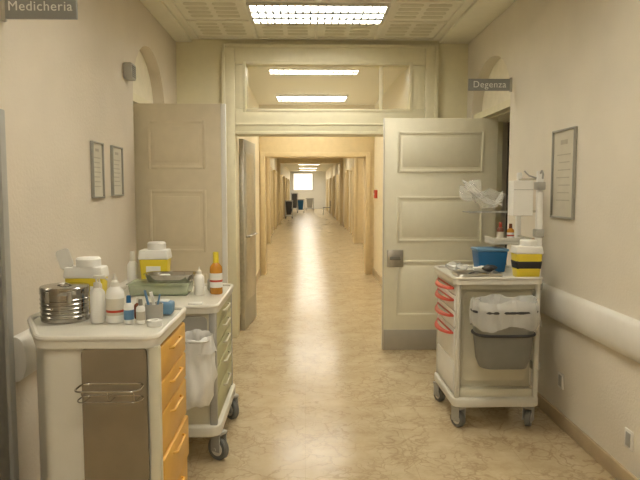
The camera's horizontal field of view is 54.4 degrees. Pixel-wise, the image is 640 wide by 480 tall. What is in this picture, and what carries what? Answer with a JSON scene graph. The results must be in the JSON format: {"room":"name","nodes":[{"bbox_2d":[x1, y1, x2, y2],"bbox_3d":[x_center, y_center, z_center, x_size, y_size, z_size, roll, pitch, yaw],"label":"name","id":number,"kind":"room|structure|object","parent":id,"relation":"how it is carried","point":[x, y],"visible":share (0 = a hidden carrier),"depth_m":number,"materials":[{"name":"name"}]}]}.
{"room":"hospital interior","nodes":[
{"label":"hospital interior","id":0,"kind":"room"},
{"bbox_2d":[0,0,176,479],"bbox_3d":[-1.512,-0.128,1.709,0.400,2.980,9.500,0,5,-1],"label":"wall","id":1,"kind":"structure","parent":0,"point":[64,88],"depth_m":3.29,"materials":[{"name":"paint"}]},
{"bbox_2d":[0,109,18,479],"bbox_3d":[-1.301,0.424,2.025,0.035,1.830,1.230,0,5,-1],"label":"door","id":2,"kind":"structure","parent":1,"relation":"in","point":[9,462],"depth_m":2.58,"materials":[{"name":"metal"}]},
{"bbox_2d":[0,0,77,21],"bbox_3d":[-1.177,-0.978,2.610,0.315,0.120,0.025,0,5,-1],"label":"sign","id":3,"kind":"object","parent":1,"relation":"attached to","point":[9,9],"visible":1,"depth_m":2.60,"materials":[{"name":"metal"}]},
{"bbox_2d":[14,280,126,381],"bbox_3d":[-1.326,0.447,3.607,0.060,0.200,1.820,0,5,-1],"label":"rail","id":4,"kind":"object","parent":1,"relation":"attached to","point":[24,346],"visible":0.3,"depth_m":2.71,"materials":[{"name":"plastic"}]},
{"bbox_2d":[90,141,104,197],"bbox_3d":[-1.352,-0.425,3.787,0.020,0.340,0.200,0,5,-1],"label":"picture frame","id":5,"kind":"object","parent":1,"relation":"attached to","point":[96,148],"visible":1,"depth_m":3.79,"materials":[{"name":"paper"}]},
{"bbox_2d":[110,145,123,195],"bbox_3d":[-1.362,-0.462,4.180,0.020,0.330,0.230,0,5,-1],"label":"picture frame","id":6,"kind":"object","parent":1,"relation":"attached to","point":[116,153],"visible":1,"depth_m":4.17,"materials":[{"name":"paper"}]},
{"bbox_2d":[123,62,135,80],"bbox_3d":[-1.347,-1.192,4.407,0.063,0.110,0.120,0,5,-1],"label":"wall speaker","id":7,"kind":"object","parent":1,"relation":"attached to","point":[129,69],"visible":1,"depth_m":4.35,"materials":[{"name":"grey plastic"}]},
{"bbox_2d":[133,93,150,249],"bbox_3d":[-1.555,-0.032,5.203,0.280,2.230,1.050,0,5,-1],"label":"trim","id":8,"kind":"structure","parent":1,"relation":"attached to","point":[136,99],"depth_m":4.98,"materials":[{"name":"paint"}]},
{"bbox_2d":[133,51,152,115],"bbox_3d":[-1.665,-1.393,5.091,0.340,0.640,1.250,0,5,-1],"label":"wall niche","id":9,"kind":"object","parent":1,"relation":"in","point":[142,88],"visible":0.14,"depth_m":5.25,"materials":[{"name":"paint"}]},
{"bbox_2d":[134,103,227,283],"bbox_3d":[-1.069,0.029,4.835,0.694,2.143,0.054,0,5,-1],"label":"door","id":10,"kind":"structure","parent":1,"relation":"in","point":[181,156],"depth_m":4.78,"materials":[{"name":"beige wood"}]},
{"bbox_2d":[238,86,259,276],"bbox_3d":[-1.260,-0.690,8.695,0.500,2.980,4.500,0,5,-1],"label":"wall","id":11,"kind":"structure","parent":0,"point":[252,102],"depth_m":10.27,"materials":[{"name":"paint"}]},
{"bbox_2d":[270,158,289,190],"bbox_3d":[-2.088,-2.445,30.511,0.300,2.980,38.700,0,5,-1],"label":"wall","id":12,"kind":"structure","parent":0,"point":[285,172],"depth_m":33.31,"materials":[{"name":"paint"}]},
{"bbox_2d":[270,167,272,234],"bbox_3d":[-1.662,-1.314,21.003,0.090,2.250,1.150,0,5,-1],"label":"door","id":13,"kind":"structure","parent":12,"relation":"in","point":[271,168],"depth_m":21.46,"materials":[{"name":"beige wood"}]},
{"bbox_2d":[273,170,276,229],"bbox_3d":[-1.734,-1.554,23.993,0.090,2.250,1.150,0,5,-1],"label":"door","id":14,"kind":"structure","parent":12,"relation":"in","point":[274,171],"depth_m":23.46,"materials":[{"name":"beige wood"}]},
{"bbox_2d":[281,174,282,220],"bbox_3d":[-1.903,-2.115,30.968,0.090,2.250,1.150,0,5,-1],"label":"door","id":15,"kind":"structure","parent":12,"relation":"in","point":[281,174],"depth_m":30.48,"materials":[{"name":"beige wood"}]},
{"bbox_2d":[283,176,285,216],"bbox_3d":[-1.999,-2.436,34.954,0.090,2.250,1.150,0,5,-1],"label":"door","id":16,"kind":"structure","parent":12,"relation":"in","point":[284,191],"depth_m":34.39,"materials":[{"name":"beige wood"}]},
{"bbox_2d":[286,178,287,201],"bbox_3d":[-2.108,-2.797,39.438,0.090,2.250,1.150,0,5,-1],"label":"door","id":17,"kind":"structure","parent":12,"relation":"in","point":[286,178],"depth_m":38.89,"materials":[{"name":"beige wood"}]},
{"bbox_2d":[288,179,289,199],"bbox_3d":[-2.228,-3.198,44.421,0.090,2.250,1.150,0,5,-1],"label":"door","id":18,"kind":"structure","parent":12,"relation":"in","point":[288,179],"depth_m":43.87,"materials":[{"name":"beige wood"}]},
{"bbox_2d":[277,158,342,224],"bbox_3d":[-0.454,-2.166,27.045,3.200,2.980,0.330,0,5,-1],"label":"trim","id":19,"kind":"structure","parent":12,"relation":"attached to","point":[279,160],"depth_m":26.84,"materials":[{"name":"beige wood"}]},
{"bbox_2d":[266,158,363,242],"bbox_3d":[-0.225,-1.404,17.579,3.200,2.980,0.330,0,5,-1],"label":"trim","id":20,"kind":"structure","parent":12,"relation":"attached to","point":[357,162],"depth_m":17.48,"materials":[{"name":"beige wood"}]},
{"bbox_2d":[290,171,325,208],"bbox_3d":[-0.982,-4.007,49.930,3.450,2.980,0.200,0,5,-1],"label":"wall","id":21,"kind":"structure","parent":0,"point":[318,193],"depth_m":49.84,"materials":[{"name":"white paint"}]},
{"bbox_2d":[293,173,312,190],"bbox_3d":[-1.353,-4.652,49.719,1.600,1.400,0.100,0,5,-1],"label":"trim","id":22,"kind":"structure","parent":21,"relation":"attached to","point":[293,173],"depth_m":49.67,"materials":[{"name":"white plastic"}]},
{"bbox_2d":[294,174,311,189],"bbox_3d":[-1.353,-4.652,49.719,1.500,1.300,0.040,0,5,-1],"label":"window","id":23,"kind":"structure","parent":21,"relation":"in","point":[301,181],"depth_m":49.70,"materials":[{"name":"white glass"}]},
{"bbox_2d":[162,0,474,170],"bbox_3d":[-0.468,-3.417,23.397,6.200,0.100,53.200,0,5,-1],"label":"ceiling","id":24,"kind":"structure","parent":0,"point":[363,88],"depth_m":7.87,"materials":[{"name":"paint"}]},
{"bbox_2d":[275,94,347,101],"bbox_3d":[-0.133,-2.263,9.950,1.140,0.044,0.560,0,5,-1],"label":"ceiling light","id":25,"kind":"object","parent":24,"relation":"attached to","point":[279,97],"visible":1,"depth_m":9.80,"materials":[{"name":"white plastic"}]},
{"bbox_2d":[267,70,360,74],"bbox_3d":[-0.075,-2.071,7.559,1.140,0.044,0.560,0,5,-1],"label":"ceiling light","id":26,"kind":"object","parent":24,"relation":"attached to","point":[270,72],"visible":0.39,"depth_m":7.63,"materials":[{"name":"white plastic"}]},
{"bbox_2d":[183,2,452,35],"bbox_3d":[0.033,-1.729,3.062,2.160,0.004,5.815,0,5,-1],"label":"ceiling panel","id":27,"kind":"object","parent":24,"relation":"attached to","point":[213,30],"depth_m":5.60,"materials":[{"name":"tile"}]},
{"bbox_2d":[246,2,390,24],"bbox_3d":[-0.018,-1.878,5.167,1.140,0.044,0.560,0,5,-1],"label":"ceiling light","id":28,"kind":"object","parent":24,"relation":"attached to","point":[274,13],"visible":1,"depth_m":5.08,"materials":[{"name":"white plastic"}]},
{"bbox_2d":[176,39,467,117],"bbox_3d":[0.026,-0.503,6.383,2.900,2.980,0.200,0,5,-1],"label":"wall","id":29,"kind":"structure","parent":0,"point":[198,61],"depth_m":6.17,"materials":[{"name":"yellow paint"}]},
{"bbox_2d":[239,139,257,329],"bbox_3d":[-0.774,-0.074,6.911,0.094,2.020,0.746,0,5,4],"label":"door","id":30,"kind":"structure","parent":29,"relation":"in","point":[247,199],"depth_m":6.71,"materials":[{"name":"wood"}]},
{"bbox_2d":[167,0,469,39],"bbox_3d":[0.033,-1.725,3.073,2.356,0.014,6.036,0,5,-1],"label":"trim","id":31,"kind":"structure","parent":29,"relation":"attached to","point":[464,3],"depth_m":5.43,"materials":[{"name":"metal"}]},
{"bbox_2d":[221,43,438,337],"bbox_3d":[0.099,-0.477,6.367,2.145,2.930,0.280,0,5,-1],"label":"trim","id":32,"kind":"structure","parent":29,"relation":"attached to","point":[420,63],"depth_m":6.17,"materials":[{"name":"paint"}]},
{"bbox_2d":[379,66,382,108],"bbox_3d":[0.608,-1.518,6.215,0.030,0.430,0.040,0,5,-1],"label":"trim","id":33,"kind":"structure","parent":29,"relation":"attached to","point":[380,67],"depth_m":6.20,"materials":[{"name":"paint"}]},
{"bbox_2d":[326,158,352,226],"bbox_3d":[1.061,-2.451,30.586,0.300,2.980,38.700,0,5,-1],"label":"wall","id":34,"kind":"structure","parent":0,"point":[333,170],"depth_m":32.51,"materials":[{"name":"paint"}]},
{"bbox_2d":[273,208,349,230],"bbox_3d":[-0.513,-1.022,30.663,2.850,0.120,38.700,0,5,-1],"label":"baseboard","id":35,"kind":"structure","parent":34,"relation":"attached to","point":[325,208],"depth_m":26.69,"materials":[{"name":"stone"}]},
{"bbox_2d":[327,179,327,210],"bbox_3d":[0.531,-3.203,44.487,0.090,2.250,1.150,0,5,-1],"label":"door","id":36,"kind":"structure","parent":34,"relation":"in","point":[327,179],"depth_m":43.91,"materials":[{"name":"beige wood"}]},
{"bbox_2d":[329,178,330,213],"bbox_3d":[0.651,-2.802,39.505,0.090,2.250,1.150,0,5,-1],"label":"door","id":37,"kind":"structure","parent":34,"relation":"in","point":[329,178],"depth_m":39.72,"materials":[{"name":"beige wood"}]},
{"bbox_2d":[332,176,334,216],"bbox_3d":[0.760,-2.442,35.020,0.090,2.250,1.150,0,5,-1],"label":"door","id":38,"kind":"structure","parent":34,"relation":"in","point":[333,177],"depth_m":34.48,"materials":[{"name":"beige wood"}]},
{"bbox_2d":[336,175,338,220],"bbox_3d":[0.856,-2.121,31.035,0.090,2.250,1.150,0,5,-1],"label":"door","id":39,"kind":"structure","parent":34,"relation":"in","point":[337,176],"depth_m":30.51,"materials":[{"name":"beige wood"}]},
{"bbox_2d":[344,170,348,229],"bbox_3d":[1.025,-1.560,24.059,0.090,2.250,1.150,0,5,-1],"label":"door","id":40,"kind":"structure","parent":34,"relation":"in","point":[346,172],"depth_m":23.55,"materials":[{"name":"beige wood"}]},
{"bbox_2d":[350,167,352,234],"bbox_3d":[1.097,-1.319,21.070,0.090,2.250,1.150,0,5,-1],"label":"door","id":41,"kind":"structure","parent":34,"relation":"in","point":[351,169],"depth_m":21.50,"materials":[{"name":"beige wood"}]},
{"bbox_2d":[363,162,363,245],"bbox_3d":[1.215,-0.926,16.187,0.090,2.250,1.150,0,5,-1],"label":"door","id":42,"kind":"structure","parent":34,"relation":"in","point":[363,162],"depth_m":16.66,"materials":[{"name":"beige wood"}]},
{"bbox_2d":[374,70,405,276],"bbox_3d":[1.249,-0.694,8.755,0.480,2.980,4.500,0,5,-1],"label":"wall","id":43,"kind":"structure","parent":0,"point":[394,96],"depth_m":10.05,"materials":[{"name":"paint"}]},
{"bbox_2d":[259,105,374,274],"bbox_3d":[-0.068,-0.883,11.101,3.200,2.980,0.330,0,5,-1],"label":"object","id":44,"kind":"structure","parent":43,"relation":"attached to","point":[269,147],"depth_m":10.91,"materials":[{"name":"beige paint"}]},
{"bbox_2d":[256,268,381,285],"bbox_3d":[-0.001,0.731,8.865,2.020,0.120,4.450,0,5,-1],"label":"baseboard","id":45,"kind":"structure","parent":43,"relation":"attached to","point":[375,273],"depth_m":10.44,"materials":[{"name":"wood"}]},
{"bbox_2d":[187,209,615,479],"bbox_3d":[-0.468,-0.347,23.644,6.200,0.100,53.200,0,5,-1],"label":"floor","id":46,"kind":"structure","parent":0,"point":[320,397],"depth_m":4.34,"materials":[{"name":"stone"}]},
{"bbox_2d":[27,306,188,479],"bbox_3d":[-0.891,0.812,2.519,0.651,0.977,0.680,0,5,-1],"label":"cart","id":47,"kind":"object","parent":46,"relation":"on","point":[112,397],"visible":0.96,"depth_m":2.28,"materials":[{"name":"white plastic"}]},
{"bbox_2d":[39,282,89,323],"bbox_3d":[-1.060,0.254,2.588,0.197,0.155,0.199,0,5,-1],"label":"drum","id":48,"kind":"object","parent":47,"relation":"on","point":[64,302],"visible":0.98,"depth_m":2.51,"materials":[{"name":"metal"}]},
{"bbox_2d":[56,248,108,293],"bbox_3d":[-1.042,0.176,2.736,0.207,0.286,0.106,0,5,-1],"label":"sharps container","id":49,"kind":"object","parent":47,"relation":"on","point":[86,267],"visible":0.64,"depth_m":2.69,"materials":[{"name":"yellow plastic"}]},
{"bbox_2d":[90,275,107,323],"bbox_3d":[-0.899,0.239,2.523,0.068,0.194,0.054,3,5,30],"label":"bottle","id":50,"kind":"object","parent":47,"relation":"on","point":[96,294],"visible":1,"depth_m":2.51,"materials":[{"name":"plastic"}]},
{"bbox_2d":[98,279,105,317],"bbox_3d":[-0.927,0.244,2.616,0.048,0.169,0.048,0,5,-1],"label":"bottle","id":51,"kind":"object","parent":47,"relation":"on","point":[98,279],"visible":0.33,"depth_m":2.61,"materials":[{"name":"plastic"}]},
{"bbox_2d":[27,306,185,348],"bbox_3d":[-0.903,0.345,2.525,0.628,0.047,0.593,0,5,-1],"label":"countertop","id":52,"kind":"structure","parent":47,"relation":"on","point":[85,334],"depth_m":2.34,"materials":[{"name":"white plastic"}]},
{"bbox_2d":[106,273,124,323],"bbox_3d":[-0.836,0.236,2.538,0.074,0.199,0.074,0,5,-1],"label":"bottle","id":53,"kind":"object","parent":47,"relation":"on","point":[115,301],"visible":0.96,"depth_m":2.51,"materials":[{"name":"white plastic"}]},
{"bbox_2d":[124,295,133,323],"bbox_3d":[-0.772,0.280,2.513,0.041,0.114,0.041,0,5,-1],"label":"bottle","id":54,"kind":"object","parent":47,"relation":"on","point":[128,307],"visible":1,"depth_m":2.50,"materials":[{"name":"white plastic"}]},
{"bbox_2d":[134,297,139,318],"bbox_3d":[-0.762,0.285,2.614,0.036,0.089,0.036,0,5,-1],"label":"bottle","id":55,"kind":"object","parent":47,"relation":"on","point":[137,298],"visible":0.45,"depth_m":2.60,"materials":[{"name":"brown plastic"}]},
{"bbox_2d":[136,299,144,323],"bbox_3d":[-0.725,0.288,2.514,0.036,0.099,0.036,0,5,-1],"label":"bottle","id":56,"kind":"object","parent":47,"relation":"on","point":[140,309],"visible":1,"depth_m":2.50,"materials":[{"name":"white plastic"}]},
{"bbox_2d":[143,290,162,319],"bbox_3d":[-0.686,0.270,2.574,0.074,0.125,0.074,-3,6,-33],"label":"cup","id":57,"kind":"object","parent":47,"relation":"on","point":[153,309],"visible":0.78,"depth_m":2.55,"materials":[{"name":"grey plastic"}]},
{"bbox_2d":[147,318,161,326],"bbox_3d":[-0.659,0.329,2.479,0.060,0.022,0.060,0,5,-1],"label":"tape roll","id":58,"kind":"object","parent":47,"relation":"on","point":[155,322],"visible":1,"depth_m":2.46,"materials":[{"name":"white plastic"}]},
{"bbox_2d":[156,299,174,314],"bbox_3d":[-0.674,0.289,2.697,0.081,0.063,0.082,0,5,-1],"label":"pack","id":59,"kind":"object","parent":47,"relation":"on","point":[168,304],"visible":0.67,"depth_m":2.66,"materials":[{"name":"blue plastic"}]},
{"bbox_2d":[122,283,238,459],"bbox_3d":[-0.881,0.766,3.651,0.742,0.887,0.985,0,5,-1],"label":"cart","id":60,"kind":"object","parent":46,"relation":"on","point":[214,317],"visible":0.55,"depth_m":3.46,"materials":[{"name":"white plastic"}]},
{"bbox_2d":[127,251,138,288],"bbox_3d":[-1.195,0.191,3.970,0.068,0.239,0.068,0,5,-1],"label":"bottle","id":61,"kind":"object","parent":60,"relation":"on","point":[132,266],"visible":0.91,"depth_m":3.95,"materials":[{"name":"plastic"}]},
{"bbox_2d":[138,241,171,288],"bbox_3d":[-1.050,0.161,3.971,0.189,0.299,0.126,0,5,-1],"label":"sharps container","id":62,"kind":"object","parent":60,"relation":"on","point":[156,257],"visible":0.8,"depth_m":3.91,"materials":[{"name":"yellow plastic"}]},
{"bbox_2d":[134,285,184,293],"bbox_3d":[-0.960,0.288,3.773,0.370,0.077,0.200,0,5,-1],"label":"storage box","id":63,"kind":"object","parent":60,"relation":"on","point":[168,289],"visible":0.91,"depth_m":3.72,"materials":[{"name":"green plastic"}]},
{"bbox_2d":[143,271,196,281],"bbox_3d":[-0.905,0.224,3.769,0.316,0.048,0.196,0,5,-1],"label":"tray","id":64,"kind":"object","parent":63,"relation":"on","point":[153,276],"visible":1,"depth_m":3.70,"materials":[{"name":"metal"}]},
{"bbox_2d":[122,283,233,313],"bbox_3d":[-0.904,0.340,3.708,0.702,0.047,0.790,0,5,-1],"label":"countertop","id":65,"kind":"structure","parent":60,"relation":"on","point":[213,303],"depth_m":3.64,"materials":[{"name":"white plastic"}]},
{"bbox_2d":[188,302,203,304],"bbox_3d":[-0.681,0.347,3.408,0.081,0.014,0.051,0,5,-1],"label":"packet","id":66,"kind":"object","parent":60,"relation":"on","point":[189,303],"visible":0.94,"depth_m":3.38,"materials":[{"name":"white paper"}]},
{"bbox_2d":[194,267,204,294],"bbox_3d":[-0.724,0.245,3.735,0.060,0.169,0.060,0,5,-1],"label":"bottle","id":67,"kind":"object","parent":60,"relation":"on","point":[199,289],"visible":1,"depth_m":3.71,"materials":[{"name":"plastic"}]},
{"bbox_2d":[184,331,217,410],"bbox_3d":[-0.655,0.679,3.249,0.249,0.406,0.211,0,5,-1],"label":"bag","id":68,"kind":"object","parent":60,"relation":"hanging from","point":[201,386],"visible":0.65,"depth_m":3.18,"materials":[{"name":"white plastic"}]},
{"bbox_2d":[207,275,209,289],"bbox_3d":[-0.684,0.265,3.918,0.052,0.099,0.052,0,5,-1],"label":"bottle","id":69,"kind":"object","parent":60,"relation":"on","point":[208,280],"visible":0.27,"depth_m":3.90,"materials":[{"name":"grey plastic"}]},
{"bbox_2d":[210,252,222,293],"bbox_3d":[-0.630,0.199,3.774,0.078,0.254,0.078,0,5,-1],"label":"bottle","id":70,"kind":"object","parent":60,"relation":"on","point":[216,277],"visible":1,"depth_m":3.75,"materials":[{"name":"orange plastic"}]},
{"bbox_2d":[285,200,292,218],"bbox_3d":[-1.645,-1.623,32.946,0.420,0.950,0.640,0,5,-1],"label":"trolley","id":71,"kind":"object","parent":46,"relation":"on","point":[288,205],"visible":0.98,"depth_m":32.70,"materials":[{"name":"grey plastic"}]},
{"bbox_2d":[291,193,297,208],"bbox_3d":[-1.833,-2.759,44.892,0.500,1.300,0.640,0,5,-1],"label":"trolley","id":72,"kind":"object","parent":46,"relation":"on","point":[294,197],"visible":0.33,"depth_m":44.65,"materials":[{"name":"grey plastic"}]},
{"bbox_2d":[297,199,304,212],"bbox_3d":[-1.267,-2.240,40.934,0.500,0.900,0.640,0,5,-1],"label":"trolley","id":73,"kind":"object","parent":46,"relation":"on","point":[300,202],"visible":1,"depth_m":40.68,"materials":[{"name":"blue plastic"}]},
{"bbox_2d":[306,198,313,209],"bbox_3d":[-0.758,-2.642,45.931,0.600,0.900,0.640,0,5,-1],"label":"trolley","id":74,"kind":"object","parent":46,"relation":"on","point":[310,201],"visible":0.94,"depth_m":45.67,"materials":[{"name":"grey plastic"}]},
{"bbox_2d":[433,170,545,426],"bbox_3d":[1.099,0.356,4.139,0.646,1.626,0.633,0,5,-1],"label":"cart","id":75,"kind":"object","parent":46,"relation":"on","point":[458,376],"visible":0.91,"depth_m":3.94,"materials":[{"name":"white plastic"}]},
{"bbox_2d":[447,261,468,270],"bbox_3d":[0.918,0.181,4.181,0.108,0.077,0.142,-4,6,-42],"label":"plastic wrapper","id":76,"kind":"object","parent":75,"relation":"on","point":[455,265],"visible":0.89,"depth_m":4.15,"materials":[{"name":"white"}]},
{"bbox_2d":[452,270,502,276],"bbox_3d":[1.005,0.217,3.991,0.292,0.024,0.202,0,5,-1],"label":"tray","id":77,"kind":"object","parent":75,"relation":"on","point":[458,273],"visible":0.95,"depth_m":3.94,"materials":[{"name":"metal"}]},
{"bbox_2d":[472,263,496,271],"bbox_3d":[1.066,0.180,4.029,0.158,0.057,0.080,1,5,13],"label":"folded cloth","id":78,"kind":"object","parent":77,"relation":"on","point":[486,267],"visible":1,"depth_m":4.01,"materials":[{"name":"fabric"}]},
{"bbox_2d":[462,180,502,208],"bbox_3d":[1.093,-0.304,4.238,0.325,0.211,0.183,0,5,-1],"label":"plastic bag","id":79,"kind":"object","parent":75,"relation":"on","point":[478,194],"visible":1,"depth_m":4.19,"materials":[{"name":"white plastic"}]},
{"bbox_2d":[462,211,507,212],"bbox_3d":[1.191,-0.191,4.243,0.394,0.008,0.198,0,5,-1],"label":"shelf","id":80,"kind":"object","parent":75,"relation":"on","point":[462,211],"depth_m":4.27,"materials":[{"name":"grey metal"}]},
{"bbox_2d":[434,265,542,284],"bbox_3d":[1.094,0.226,4.129,0.569,0.047,0.633,0,5,-1],"label":"countertop","id":81,"kind":"structure","parent":75,"relation":"on","point":[507,278],"depth_m":3.82,"materials":[{"name":"white plastic"}]},
{"bbox_2d":[471,247,508,271],"bbox_3d":[1.149,0.131,4.223,0.210,0.157,0.180,0,5,-1],"label":"storage box","id":82,"kind":"object","parent":75,"relation":"on","point":[496,256],"visible":0.87,"depth_m":4.14,"materials":[{"name":"blue plastic"}]},
{"bbox_2d":[496,222,503,237],"bbox_3d":[1.228,-0.057,4.240,0.049,0.129,0.049,0,5,-1],"label":"bottle","id":83,"kind":"object","parent":75,"relation":"on","point":[500,231],"visible":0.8,"depth_m":4.22,"materials":[{"name":"red plastic"}]},
{"bbox_2d":[468,294,538,369],"bbox_3d":[1.100,0.548,3.745,0.410,0.436,0.264,0,5,-1],"label":"waste bin","id":84,"kind":"object","parent":75,"relation":"hanging from","point":[503,331],"visible":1,"depth_m":3.65,"materials":[{"name":"grey plastic"}]},
{"bbox_2d":[485,236,524,244],"bbox_3d":[1.266,0.000,4.271,0.216,0.045,0.210,0,5,-1],"label":"shelf","id":85,"kind":"object","parent":75,"relation":"attached to","point":[495,241],"depth_m":4.17,"materials":[{"name":"white plastic"}]},
{"bbox_2d":[507,224,513,237],"bbox_3d":[1.298,-0.052,4.242,0.049,0.119,0.049,0,5,-1],"label":"bottle","id":86,"kind":"object","parent":75,"relation":"on","point":[510,231],"visible":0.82,"depth_m":4.22,"materials":[{"name":"orange plastic"}]},
{"bbox_2d":[508,181,533,215],"bbox_3d":[1.301,-0.272,4.037,0.127,0.225,0.113,0,5,-1],"label":"glove box","id":87,"kind":"object","parent":75,"relation":"hanging from","point":[520,193],"visible":1,"depth_m":3.99,"materials":[{"name":"white plastic"}]},
{"bbox_2d":[510,239,543,276],"bbox_3d":[1.295,0.116,3.904,0.173,0.239,0.126,0,5,-1],"label":"sharps container","id":88,"kind":"object","parent":75,"relation":"on","point":[526,257],"visible":0.96,"depth_m":3.85,"materials":[{"name":"yellow plastic"}]},
{"bbox_2d":[467,0,639,479],"bbox_3d":[1.787,-0.134,1.789,0.400,2.980,9.500,0,5,-1],"label":"wall","id":89,"kind":"structure","parent":0,"point":[569,63],"depth_m":3.64,"materials":[{"name":"paint"}]},
{"bbox_2d":[140,0,515,43],"bbox_3d":[0.140,-1.593,1.531,2.900,0.030,9.300,0,5,-1],"label":"trim","id":90,"kind":"structure","parent":89,"relation":"attached to","point":[481,13],"depth_m":5.34,"materials":[{"name":"paint"}]},
{"bbox_2d":[381,118,497,349],"bbox_3d":[1.101,-0.043,5.758,1.043,2.138,0.070,0,5,-1],"label":"door","id":91,"kind":"structure","parent":89,"relation":"in","point":[426,161],"depth_m":5.72,"materials":[{"name":"beige wood"}]},
{"bbox_2d":[468,77,511,91],"bbox_3d":[1.323,-1.207,4.840,0.342,0.110,0.025,0,5,-1],"label":"sign","id":92,"kind":"object","parent":89,"relation":"attached to","point":[473,84],"visible":1,"depth_m":4.83,"materials":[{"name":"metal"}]},
{"bbox_2d":[474,99,509,246],"bbox_3d":[1.656,-0.064,5.599,0.280,2.230,1.150,0,5,-1],"label":"trim","id":93,"kind":"structure","parent":89,"relation":"attached to","point":[503,107],"depth_m":6.07,"materials":[{"name":"paint"}]},
{"bbox_2d":[482,58,509,121],"bbox_3d":[1.766,-1.425,5.493,0.340,0.640,1.350,0,5,-1],"label":"wall niche","id":94,"kind":"object","parent":89,"relation":"in","point":[499,71],"visible":0.07,"depth_m":5.61,"materials":[{"name":"paint"}]},
{"bbox_2d":[505,122,509,247],"bbox_3d":[1.876,-0.030,5.607,0.040,2.160,1.350,0,5,-1],"label":"door","id":95,"kind":"structure","parent":89,"relation":"in","point":[508,122],"depth_m":6.12,"materials":[{"name":"brown wood"}]},
{"bbox_2d":[558,371,563,389],"bbox_3d":[1.532,0.895,3.963,0.011,0.100,0.080,0,5,-1],"label":"wall socket","id":96,"kind":"object","parent":89,"relation":"attached to","point":[560,375],"visible":1,"depth_m":3.95,"materials":[{"name":"plastic"}]},
{"bbox_2d":[550,126,577,219],"bbox_3d":[1.526,-0.415,3.907,0.020,0.560,0.340,0,5,-1],"label":"picture frame","id":97,"kind":"object","parent":89,"relation":"attached to","point":[564,141],"visible":1,"depth_m":3.90,"materials":[{"name":"paper"}]},
{"bbox_2d":[529,385,638,479],"bbox_3d":[1.581,1.315,1.800,0.018,0.090,9.300,0,5,-1],"label":"baseboard","id":98,"kind":"structure","parent":89,"relation":"attached to","point":[618,471],"depth_m":3.57,"materials":[{"name":"wood"}]},
{"bbox_2d":[531,283,639,362],"bbox_3d":[1.576,0.651,1.069,0.060,0.200,7.750,0,5,-1],"label":"rail","id":99,"kind":"object","parent":89,"relation":"attached to","point":[617,331],"visible":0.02,"depth_m":3.40,"materials":[{"name":"plastic"}]},
{"bbox_2d":[624,427,633,451],"bbox_3d":[1.552,1.002,3.129,0.011,0.100,0.080,0,5,-1],"label":"wall socket","id":100,"kind":"object","parent":89,"relation":"attached to","point":[629,435],"visible":1,"depth_m":3.12,"materials":[{"name":"plastic"}]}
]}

